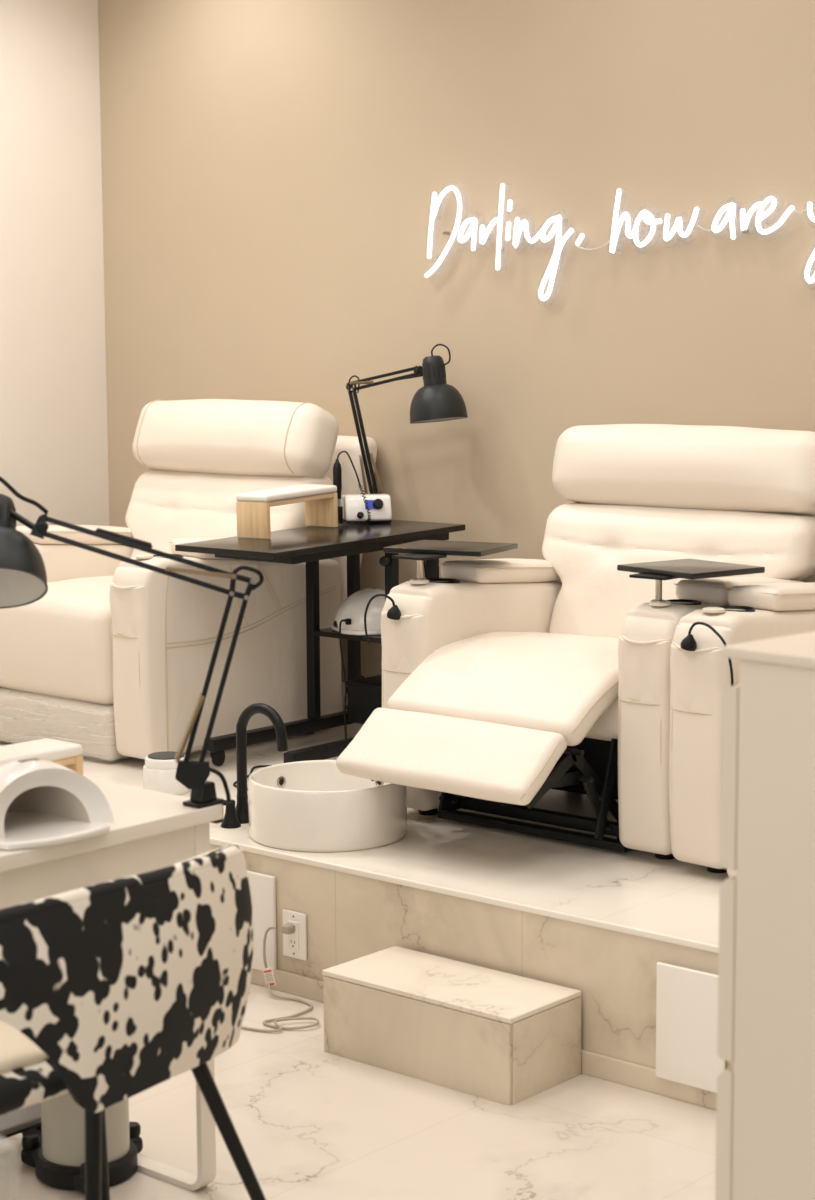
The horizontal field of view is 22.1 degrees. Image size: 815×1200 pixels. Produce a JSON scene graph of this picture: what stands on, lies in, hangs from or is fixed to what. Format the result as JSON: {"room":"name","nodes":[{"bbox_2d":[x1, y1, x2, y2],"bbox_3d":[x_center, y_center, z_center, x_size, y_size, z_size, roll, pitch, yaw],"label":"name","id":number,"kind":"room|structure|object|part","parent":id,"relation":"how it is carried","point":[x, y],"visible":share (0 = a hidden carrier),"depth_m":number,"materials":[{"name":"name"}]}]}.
{"room":"salon","nodes":[
{"label":"salon","id":0,"kind":"room"},
{"bbox_2d":[0,0,109,525],"bbox_3d":[-3.496,-0.670,4.845,0.100,3.300,7.250,6,9,40],"label":"wall","id":1,"kind":"structure","parent":0,"point":[54,428],"depth_m":7.33,"materials":[{"name":"beige paint"}]},
{"bbox_2d":[0,983,716,1199],"bbox_3d":[-0.579,1.425,1.562,9.090,0.100,5.724,6,9,40],"label":"floor","id":2,"kind":"structure","parent":0,"point":[310,1122],"depth_m":4.12,"materials":[{"name":"stone"}]},
{"bbox_2d":[0,1102,41,1143],"bbox_3d":[-0.871,1.029,4.091,0.330,0.079,0.236,6,9,40],"label":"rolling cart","id":3,"kind":"object","parent":2,"relation":"on","point":[25,1120],"visible":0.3,"depth_m":4.02,"materials":[{"name":"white plastic"}]},
{"bbox_3d":[-0.871,1.009,4.088,0.310,0.010,0.200,6,9,40],"label":"under frame","id":4,"kind":"part","parent":3,"relation":"part of","materials":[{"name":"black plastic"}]},
{"bbox_2d":[21,1093,142,1193],"bbox_3d":[-0.603,0.879,3.950,0.229,0.410,0.228,6,9,40],"label":"pedestal","id":5,"kind":"object","parent":2,"relation":"on","point":[58,1162],"visible":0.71,"depth_m":3.88,"materials":[{"name":"grey plastic"}]},
{"bbox_3d":[-0.720,1.032,3.982,0.034,0.022,0.034,6,9,40],"label":"foot knob","id":6,"kind":"part","parent":5,"relation":"part of","materials":[{"name":"black plastic"}]},
{"bbox_3d":[-0.586,1.049,3.838,0.034,0.022,0.034,6,9,40],"label":"foot knob","id":7,"kind":"part","parent":5,"relation":"part of","materials":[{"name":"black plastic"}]},
{"bbox_3d":[-0.534,1.025,4.037,0.034,0.022,0.034,6,9,40],"label":"foot knob","id":8,"kind":"part","parent":5,"relation":"part of","materials":[{"name":"black plastic"}]},
{"bbox_2d":[0,778,222,1190],"bbox_3d":[-0.938,0.768,3.550,0.560,0.730,1.208,6,9,40],"label":"desk","id":9,"kind":"object","parent":2,"relation":"on","point":[151,830],"visible":0.48,"depth_m":3.67,"materials":[{"name":"white laminate"}]},
{"bbox_2d":[0,738,82,774],"bbox_3d":[-0.768,0.319,3.898,0.111,0.076,0.334,6,9,40],"label":"manicure hand rest","id":10,"kind":"object","parent":9,"relation":"on","point":[67,754],"visible":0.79,"depth_m":3.94,"materials":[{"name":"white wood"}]},
{"bbox_2d":[0,758,114,850],"bbox_3d":[-0.651,0.333,3.563,0.236,0.125,0.244,-6,9,-41],"label":"lamp","id":11,"kind":"object","parent":9,"relation":"on","point":[43,802],"visible":1,"depth_m":3.56,"materials":[{"name":"white plastic"}]},
{"bbox_2d":[0,759,80,792],"bbox_3d":[-0.661,0.326,3.574,0.236,0.114,0.212,-6,9,-41],"label":"hood","id":12,"kind":"object","parent":11,"relation":"attached to","point":[21,775],"depth_m":3.53,"materials":[{"name":"white plastic"}]},
{"bbox_2d":[6,786,89,822],"bbox_3d":[-0.665,0.343,3.580,0.166,0.080,0.180,-6,9,-41],"label":"opening","id":13,"kind":"object","parent":11,"relation":"attached to","point":[24,804],"depth_m":3.60,"materials":[{"name":"white plastic"}]},
{"bbox_3d":[-0.651,0.389,3.570,0.228,0.013,0.244,-6,9,-41],"label":"plate","id":14,"kind":"part","parent":11,"relation":"part of","materials":[{"name":"white plastic"}]},
{"bbox_3d":[-0.551,0.800,3.981,0.484,0.559,0.036,6,9,40],"label":"leg frame","id":15,"kind":"part","parent":9,"relation":"part of","materials":[{"name":"white laminate"}]},
{"bbox_2d":[0,477,263,823],"bbox_3d":[-0.555,0.088,3.746,0.568,0.641,0.193,1,7,12],"label":"desk lamp","id":16,"kind":"object","parent":9,"relation":"attached to","point":[23,577],"visible":0.98,"depth_m":3.75,"materials":[{"name":"black metal"}]},
{"bbox_3d":[-0.745,-0.055,3.763,0.186,0.158,0.186,6,9,40],"label":"lamp shade","id":17,"kind":"part","parent":16,"relation":"part of","materials":[{"name":"black metal"}]},
{"bbox_3d":[-0.710,-0.194,3.753,0.125,0.080,0.009,0,7,-1],"label":"cord","id":18,"kind":"part","parent":16,"relation":"part of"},
{"bbox_3d":[-0.489,-0.067,3.758,0.346,0.118,0.009,0,7,2],"label":"arm","id":19,"kind":"part","parent":16,"relation":"part of","materials":[{"name":"black metal"}]},
{"bbox_3d":[-0.482,-0.095,3.756,0.340,0.113,0.009,0,7,2],"label":"arm","id":20,"kind":"part","parent":16,"relation":"part of","materials":[{"name":"black metal"}]},
{"bbox_3d":[-0.358,0.141,3.756,0.103,0.305,0.011,-4,8,-25],"label":"arm","id":21,"kind":"part","parent":16,"relation":"part of","materials":[{"name":"black metal"}]},
{"bbox_3d":[-0.343,0.333,3.766,0.049,0.071,0.009,0,7,0],"label":"cord","id":22,"kind":"part","parent":16,"relation":"part of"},
{"bbox_3d":[-0.333,0.148,3.759,0.103,0.305,0.011,-4,8,-25],"label":"arm","id":23,"kind":"part","parent":16,"relation":"part of","materials":[{"name":"black metal"}]},
{"bbox_3d":[-0.287,-0.040,3.760,0.056,0.046,0.009,-1,7,-4],"label":"cord","id":24,"kind":"part","parent":16,"relation":"part of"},
{"bbox_3d":[-0.569,0.450,3.949,0.525,0.142,0.035,6,9,40],"label":"panel","id":25,"kind":"part","parent":9,"relation":"part of","materials":[{"name":"white laminate"}]},
{"bbox_2d":[0,845,265,1199],"bbox_3d":[-0.584,0.781,3.300,0.575,0.768,0.687,6,9,40],"label":"chair","id":26,"kind":"object","parent":2,"relation":"on","point":[112,991],"visible":1,"depth_m":3.12,"materials":[{"name":"multicoloured fur"}]},
{"bbox_3d":[-0.623,0.696,3.328,0.465,0.076,0.550,6,9,40],"label":"seat","id":27,"kind":"part","parent":26,"relation":"part of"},
{"bbox_3d":[-0.477,0.960,3.152,0.026,0.445,0.111,0,7,1],"label":"leg","id":28,"kind":"part","parent":26,"relation":"part of","materials":[{"name":"black metal"}]},
{"bbox_3d":[-0.536,0.900,3.611,0.026,0.453,0.091,0,7,2],"label":"leg","id":29,"kind":"part","parent":26,"relation":"part of","materials":[{"name":"black metal"}]},
{"bbox_3d":[-0.257,0.933,3.361,0.199,0.449,0.026,-1,7,-8],"label":"leg","id":30,"kind":"part","parent":26,"relation":"part of","materials":[{"name":"black metal"}]},
{"bbox_2d":[241,923,318,1032],"bbox_3d":[-0.369,0.869,4.926,0.452,0.191,0.264,6,9,40],"label":"power cable","id":31,"kind":"object","parent":2,"relation":"on","point":[287,928],"visible":0.84,"depth_m":4.95,"materials":[{"name":"white plastic"}]},
{"bbox_2d":[322,946,580,1104],"bbox_3d":[0.092,0.917,4.540,0.528,0.185,0.247,6,9,40],"label":"step","id":32,"kind":"structure","parent":2,"relation":"on","point":[505,1038],"depth_m":4.43,"materials":[{"name":"stone"}]},
{"bbox_3d":[0.015,0.935,4.452,0.520,0.172,0.010,6,9,40],"label":"panel","id":33,"kind":"part","parent":32,"relation":"part of","materials":[{"name":"stone"}]},
{"bbox_3d":[0.291,0.943,4.377,0.010,0.172,0.235,6,9,40],"label":"panel","id":34,"kind":"part","parent":32,"relation":"part of","materials":[{"name":"stone"}]},
{"bbox_2d":[210,844,733,1068],"bbox_3d":[1.818,0.912,4.305,9.090,0.434,1.626,6,9,40],"label":"platform base","id":35,"kind":"object","parent":2,"relation":"on","point":[349,917],"depth_m":4.62,"materials":[{"name":"stone"}]},
{"bbox_2d":[247,870,276,973],"bbox_3d":[-0.376,0.784,5.102,0.146,0.242,0.012,6,9,40],"label":"access panel","id":36,"kind":"object","parent":35,"relation":"attached to","point":[262,886],"visible":0.53,"depth_m":5.07,"materials":[{"name":"white plastic"}]},
{"bbox_2d":[283,909,306,960],"bbox_3d":[-0.273,0.806,5.016,0.076,0.114,0.011,6,9,40],"label":"power outlet","id":37,"kind":"object","parent":35,"relation":"attached to","point":[294,944],"visible":1,"depth_m":5.01,"materials":[{"name":"white plastic"}]},
{"bbox_2d":[210,837,718,952],"bbox_3d":[1.326,0.777,3.637,8.990,0.014,0.012,6,9,40],"label":"trim","id":38,"kind":"structure","parent":35,"relation":"attached to","point":[677,940],"depth_m":4.62,"materials":[{"name":"white stone"}]},
{"bbox_2d":[250,968,716,1109],"bbox_3d":[1.323,1.085,3.669,8.990,0.050,0.010,6,9,40],"label":"baseboard","id":39,"kind":"structure","parent":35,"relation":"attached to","point":[619,1071],"depth_m":4.42,"materials":[{"name":"stone"}]},
{"bbox_2d":[656,962,724,1092],"bbox_3d":[0.580,0.876,4.273,0.166,0.246,0.010,6,9,40],"label":"access panel","id":40,"kind":"object","parent":35,"relation":"attached to","point":[686,998],"visible":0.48,"depth_m":4.27,"materials":[{"name":"white plastic"}]},
{"bbox_2d":[715,631,814,1199],"bbox_3d":[0.795,0.634,2.839,0.502,1.150,0.550,-7,9,-43],"label":"base cabinet","id":41,"kind":"object","parent":2,"relation":"on","point":[765,1113],"visible":1,"depth_m":2.79,"materials":[{"name":"white wood"}]},
{"bbox_3d":[0.612,0.750,3.042,0.486,0.253,0.026,-7,9,-43],"label":"drawer","id":42,"kind":"part","parent":41,"relation":"part of","materials":[{"name":"white wood"}]},
{"bbox_3d":[0.611,0.484,3.010,0.486,0.255,0.026,-7,9,-43],"label":"drawer","id":43,"kind":"part","parent":41,"relation":"part of","materials":[{"name":"white wood"}]},
{"bbox_3d":[0.610,0.219,2.977,0.486,0.250,0.026,-7,9,-43],"label":"drawer","id":44,"kind":"part","parent":41,"relation":"part of","materials":[{"name":"beige wood"}]},
{"bbox_2d":[0,723,728,944],"bbox_3d":[1.824,0.702,4.211,8.990,0.006,1.520,6,9,40],"label":"platform top","id":45,"kind":"structure","parent":0,"point":[633,888],"depth_m":4.91,"materials":[{"name":"stone"}]},
{"bbox_2d":[143,751,189,794],"bbox_3d":[-0.662,0.475,5.729,0.128,0.106,0.128,6,9,40],"label":"canister","id":46,"kind":"object","parent":45,"relation":"on","point":[159,769],"visible":0.71,"depth_m":5.67,"materials":[{"name":"white plastic"}]},
{"bbox_3d":[-0.662,0.425,5.723,0.100,0.006,0.100,6,9,40],"label":"lid","id":47,"kind":"part","parent":46,"relation":"part of","materials":[{"name":"grey plastic"}]},
{"bbox_2d":[0,399,377,760],"bbox_3d":[-0.751,-0.105,6.615,0.914,1.049,1.093,6,9,40],"label":"recliner","id":48,"kind":"object","parent":45,"relation":"on","point":[113,661],"visible":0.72,"depth_m":6.33,"materials":[{"name":"beige leather"}]},
{"bbox_3d":[-0.889,0.114,6.478,0.583,0.357,0.665,6,9,40],"label":"seat","id":49,"kind":"part","parent":48,"relation":"part of","materials":[{"name":"beige leather"}]},
{"bbox_3d":[-1.095,0.081,6.805,0.166,0.586,0.855,6,9,40],"label":"arm","id":50,"kind":"part","parent":48,"relation":"part of","materials":[{"name":"beige leather"}]},
{"bbox_2d":[135,554,152,558],"bbox_3d":[-0.762,-0.126,6.029,0.052,0.008,0.052,6,9,40],"label":"socket","id":51,"kind":"object","parent":48,"relation":"attached to","point":[143,556],"depth_m":6.01,"materials":[{"name":"beige plastic"}]},
{"bbox_3d":[-0.534,0.135,6.326,0.167,0.585,0.854,6,9,40],"label":"arm","id":52,"kind":"part","parent":48,"relation":"part of","materials":[{"name":"beige leather"}]},
{"bbox_3d":[-0.615,-0.203,6.732,0.796,0.426,0.323,6,9,40],"label":"backrest","id":53,"kind":"part","parent":48,"relation":"part of","materials":[{"name":"beige leather"}]},
{"bbox_2d":[221,799,240,828],"bbox_3d":[-0.474,0.542,5.320,0.102,0.069,0.052,2,7,20],"label":"lever","id":54,"kind":"object","parent":45,"relation":"on","point":[230,821],"visible":0.66,"depth_m":5.30,"materials":[{"name":"black metal"}]},
{"bbox_2d":[233,765,271,789],"bbox_3d":[-0.398,0.490,6.006,0.113,0.006,0.577,1,7,14],"label":"cable","id":55,"kind":"object","parent":45,"relation":"on","point":[254,767],"visible":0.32,"depth_m":6.02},
{"bbox_2d":[236,703,287,823],"bbox_3d":[-0.381,0.418,5.315,0.178,0.314,0.060,6,9,40],"label":"faucet","id":56,"kind":"object","parent":45,"relation":"on","point":[268,711],"visible":0.92,"depth_m":5.33,"materials":[{"name":"black metal"}]},
{"bbox_2d":[175,520,464,765],"bbox_3d":[-0.240,0.129,6.192,0.403,0.674,0.833,6,9,40],"label":"side table","id":57,"kind":"object","parent":45,"relation":"on","point":[309,544],"visible":0.44,"depth_m":6.16,"materials":[{"name":"black laminate"}]},
{"bbox_2d":[236,484,337,538],"bbox_3d":[-0.357,-0.269,6.219,0.121,0.133,0.349,4,10,34],"label":"manicure hand rest","id":58,"kind":"object","parent":57,"relation":"on","point":[321,501],"visible":1,"depth_m":6.12,"materials":[{"name":"brown wood"}]},
{"bbox_3d":[-0.288,0.090,6.346,0.032,0.547,0.028,6,9,40],"label":"post","id":59,"kind":"part","parent":57,"relation":"part of","materials":[{"name":"black metal"}]},
{"bbox_3d":[-0.214,-0.163,6.148,0.310,0.042,0.685,6,9,40],"label":"rail","id":60,"kind":"part","parent":57,"relation":"part of","materials":[{"name":"black wood"}]},
{"bbox_2d":[313,628,381,642],"bbox_3d":[-0.099,0.099,6.320,0.288,0.016,0.245,6,9,40],"label":"shelf","id":61,"kind":"object","parent":57,"relation":"attached to","point":[317,632],"depth_m":6.26,"materials":[{"name":"black laminate"}]},
{"bbox_3d":[-0.167,0.070,6.485,0.032,0.552,0.028,6,9,40],"label":"post","id":62,"kind":"part","parent":57,"relation":"part of","materials":[{"name":"black metal"}]},
{"bbox_2d":[331,587,384,738],"bbox_3d":[-0.131,0.207,6.324,0.274,0.489,0.258,-3,7,-21],"label":"lamp","id":63,"kind":"object","parent":57,"relation":"on","point":[349,618],"visible":0.67,"depth_m":6.22,"materials":[{"name":"white plastic"}]},
{"bbox_3d":[-0.110,0.084,6.317,0.228,0.013,0.249,-3,7,-21],"label":"plate","id":64,"kind":"part","parent":63,"relation":"part of","materials":[{"name":"white plastic"}]},
{"bbox_2d":[334,588,384,629],"bbox_3d":[-0.124,0.022,6.304,0.197,0.116,0.258,-3,7,-21],"label":"hood","id":65,"kind":"object","parent":63,"relation":"attached to","point":[350,614],"depth_m":6.23,"materials":[{"name":"white plastic"}]},
{"bbox_2d":[333,451,391,524],"bbox_3d":[-0.149,-0.349,6.417,0.197,0.223,0.141,-2,7,-12],"label":"drill","id":66,"kind":"object","parent":57,"relation":"on","point":[362,508],"visible":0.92,"depth_m":6.41,"materials":[{"name":"white plastic"}]},
{"bbox_3d":[-0.173,-0.343,6.372,0.124,0.223,0.056,1,7,13],"label":"coiled cord","id":67,"kind":"part","parent":66,"relation":"part of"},
{"bbox_2d":[357,512,363,518],"bbox_3d":[-0.144,-0.260,6.393,0.020,0.022,0.017,-2,7,-12],"label":"socket","id":68,"kind":"object","parent":66,"relation":"attached to","point":[360,515],"depth_m":6.39,"materials":[{"name":"black plastic"}]},
{"bbox_3d":[-0.108,-0.294,6.414,0.046,0.027,0.011,-2,7,-12],"label":"display panel","id":69,"kind":"part","parent":66,"relation":"part of","materials":[{"name":"blue plastic"}]},
{"bbox_3d":[-0.090,-0.295,6.411,0.032,0.033,0.023,-2,7,-12],"label":"knob","id":70,"kind":"part","parent":66,"relation":"part of","materials":[{"name":"black plastic"}]},
{"bbox_2d":[346,675,381,723],"bbox_3d":[-0.046,0.304,6.329,0.196,0.124,0.206,6,9,40],"label":"storage box","id":71,"kind":"object","parent":57,"relation":"on","point":[364,694],"visible":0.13,"depth_m":6.28,"materials":[{"name":"black plastic"}]},
{"bbox_3d":[-0.046,0.249,6.322,0.196,0.012,0.206,6,9,40],"label":"lid","id":72,"kind":"part","parent":71,"relation":"part of","materials":[{"name":"black plastic"}]},
{"bbox_3d":[-0.066,-0.113,6.088,0.031,0.031,0.024,3,8,24],"label":"clamp knob","id":73,"kind":"part","parent":57,"relation":"part of","materials":[{"name":"black plastic"}]},
{"bbox_3d":[-0.045,0.114,6.138,0.032,0.547,0.028,6,9,40],"label":"post","id":74,"kind":"part","parent":57,"relation":"part of","materials":[{"name":"black metal"}]},
{"bbox_2d":[345,344,467,493],"bbox_3d":[-0.013,-0.498,6.455,0.465,0.584,0.178,6,9,40],"label":"desk lamp","id":75,"kind":"object","parent":57,"relation":"attached to","point":[437,400],"visible":0.89,"depth_m":6.33,"materials":[{"name":"black metal"}]},
{"bbox_3d":[-0.168,-0.679,6.563,0.047,0.056,0.005,6,9,40],"label":"cord","id":76,"kind":"part","parent":75,"relation":"part of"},
{"bbox_3d":[-0.145,-0.491,6.571,0.102,0.336,0.010,6,9,40],"label":"arm","id":77,"kind":"part","parent":75,"relation":"part of","materials":[{"name":"black metal"}]},
{"bbox_3d":[-0.132,-0.494,6.559,0.102,0.336,0.010,6,9,40],"label":"arm","id":78,"kind":"part","parent":75,"relation":"part of","materials":[{"name":"black metal"}]},
{"bbox_3d":[-0.067,-0.679,6.479,0.270,0.060,0.010,6,9,40],"label":"arm","id":79,"kind":"part","parent":75,"relation":"part of","materials":[{"name":"black metal"}]},
{"bbox_3d":[-0.070,-0.698,6.479,0.269,0.057,0.010,6,9,40],"label":"arm","id":80,"kind":"part","parent":75,"relation":"part of","materials":[{"name":"black metal"}]},
{"bbox_3d":[-0.006,-0.722,6.427,0.372,0.134,0.023,6,9,40],"label":"cord","id":81,"kind":"part","parent":75,"relation":"part of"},
{"bbox_3d":[0.095,-0.598,6.349,0.177,0.121,0.176,6,9,40],"label":"lamp shade","id":82,"kind":"part","parent":75,"relation":"part of","materials":[{"name":"black metal"}]},
{"bbox_2d":[423,560,425,577],"bbox_3d":[0.056,0.123,6.481,0.058,0.615,0.208,-2,7,-17],"label":"cable","id":83,"kind":"object","parent":57,"relation":"hanging from","point":[423,560],"visible":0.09,"depth_m":6.37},
{"bbox_3d":[0.076,0.094,6.277,0.032,0.552,0.028,6,9,40],"label":"post","id":84,"kind":"part","parent":57,"relation":"part of","materials":[{"name":"black metal"}]},
{"bbox_2d":[248,760,406,851],"bbox_3d":[-0.199,0.512,5.217,0.397,0.150,0.397,6,9,40],"label":"basin","id":85,"kind":"object","parent":45,"relation":"on","point":[302,806],"visible":0.87,"depth_m":5.06,"materials":[{"name":"white ceramic"}]},
{"bbox_2d":[336,424,814,859],"bbox_3d":[0.482,0.067,5.315,0.928,1.003,1.294,6,9,40],"label":"recliner","id":86,"kind":"object","parent":45,"relation":"on","point":[507,682],"visible":0.84,"depth_m":5.24,"materials":[{"name":"beige leather"}]},
{"bbox_2d":[364,594,400,643],"bbox_3d":[-0.063,0.050,5.317,0.113,0.136,0.038,6,9,40],"label":"charging cable","id":87,"kind":"object","parent":86,"relation":"in","point":[394,613],"visible":1,"depth_m":5.28,"materials":[{"name":"black plastic"}]},
{"bbox_2d":[409,579,428,583],"bbox_3d":[0.030,-0.048,5.352,0.052,0.008,0.052,6,9,40],"label":"socket","id":88,"kind":"object","parent":86,"relation":"attached to","point":[411,581],"depth_m":5.33,"materials":[{"name":"beige plastic"}]},
{"bbox_2d":[383,540,517,580],"bbox_3d":[0.093,-0.100,5.430,0.280,0.078,0.329,3,8,27],"label":"tray","id":89,"kind":"object","parent":86,"relation":"on","point":[420,550],"visible":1,"depth_m":5.39,"materials":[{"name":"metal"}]},
{"bbox_3d":[0.032,-0.081,5.346,0.036,0.062,0.036,6,9,40],"label":"post","id":90,"kind":"part","parent":89,"relation":"part of","materials":[{"name":"metal"}]},
{"bbox_3d":[0.032,-0.111,5.343,0.100,0.007,0.100,6,9,40],"label":"mount plate","id":91,"kind":"part","parent":89,"relation":"part of","materials":[{"name":"black plastic"}]},
{"bbox_3d":[0.257,0.214,5.648,0.166,0.586,0.855,6,9,40],"label":"arm","id":92,"kind":"part","parent":86,"relation":"part of","materials":[{"name":"beige leather"}]},
{"bbox_3d":[0.408,0.194,5.269,0.606,0.197,0.744,6,9,40],"label":"seat","id":93,"kind":"part","parent":86,"relation":"part of","materials":[{"name":"beige leather"}]},
{"bbox_3d":[0.544,0.426,5.436,0.580,0.240,0.758,6,9,40],"label":"frame","id":94,"kind":"part","parent":86,"relation":"part of","materials":[{"name":"black metal"}]},
{"bbox_3d":[0.464,0.239,5.321,0.580,0.130,0.500,6,9,40],"label":"seat","id":95,"kind":"part","parent":86,"relation":"part of","materials":[{"name":"beige leather"}]},
{"bbox_2d":[649,601,671,605],"bbox_3d":[0.591,0.007,4.872,0.052,0.008,0.052,6,9,40],"label":"socket","id":96,"kind":"object","parent":86,"relation":"attached to","point":[667,603],"depth_m":4.85,"materials":[{"name":"beige plastic"}]},
{"bbox_3d":[0.819,0.268,5.169,0.167,0.585,0.854,6,9,40],"label":"arm","id":97,"kind":"part","parent":86,"relation":"part of","materials":[{"name":"beige leather"}]},
{"bbox_3d":[0.701,-0.046,5.500,0.820,0.396,0.275,6,9,40],"label":"backrest","id":98,"kind":"part","parent":86,"relation":"part of","materials":[{"name":"beige leather"}]},
{"bbox_2d":[617,559,764,601],"bbox_3d":[0.651,-0.041,4.918,0.280,0.078,0.256,-5,9,-36],"label":"tray","id":99,"kind":"object","parent":86,"relation":"attached to","point":[692,569],"visible":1,"depth_m":4.87,"materials":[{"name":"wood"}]},
{"bbox_3d":[0.587,-0.057,4.868,0.100,0.007,0.100,6,9,40],"label":"mount plate","id":100,"kind":"part","parent":99,"relation":"part of","materials":[{"name":"black plastic"}]},
{"bbox_3d":[0.587,-0.026,4.871,0.036,0.062,0.036,6,9,40],"label":"post","id":101,"kind":"part","parent":99,"relation":"part of","materials":[{"name":"metal"}]},
{"bbox_2d":[669,582,814,877],"bbox_3d":[1.267,0.097,4.848,0.914,1.047,1.093,6,9,40],"label":"recliner","id":102,"kind":"object","parent":45,"relation":"on","point":[700,677],"visible":0.54,"depth_m":4.73,"materials":[{"name":"beige leather"}]},
{"bbox_2d":[680,622,733,685],"bbox_3d":[0.672,0.158,4.632,0.038,0.216,0.175,-5,8,-35],"label":"charging cable","id":103,"kind":"object","parent":102,"relation":"in","point":[688,643],"visible":0.88,"depth_m":4.66,"materials":[{"name":"black plastic"}]},
{"bbox_2d":[702,607,724,612],"bbox_3d":[0.697,0.022,4.742,0.052,0.008,0.052,6,9,40],"label":"socket","id":104,"kind":"object","parent":102,"relation":"attached to","point":[707,609],"depth_m":4.73,"materials":[{"name":"beige plastic"}]},
{"bbox_2d":[98,0,814,682],"bbox_3d":[2.307,-0.851,4.674,9.090,2.960,0.100,6,9,40],"label":"wall","id":105,"kind":"structure","parent":0,"point":[272,169],"depth_m":6.45,"materials":[{"name":"beige paint"}]},
{"bbox_2d":[341,682,347,710],"bbox_3d":[2.315,0.576,4.770,8.990,0.104,0.014,6,9,40],"label":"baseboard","id":106,"kind":"structure","parent":105,"relation":"attached to","point":[342,683],"depth_m":6.92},
{"bbox_2d":[424,183,573,300],"bbox_3d":[0.283,-1.080,6.307,0.572,0.353,0.042,6,9,40],"label":"sign","id":107,"kind":"object","parent":105,"relation":"attached to","point":[553,264],"depth_m":6.28,"materials":[{"name":"white plastic"}]},
{"bbox_2d":[575,188,814,252],"bbox_3d":[0.804,-1.075,5.855,0.790,0.181,0.042,6,9,40],"label":"sign","id":108,"kind":"object","parent":105,"relation":"attached to","point":[615,231],"depth_m":5.84,"materials":[{"name":"white plastic"}]}
]}

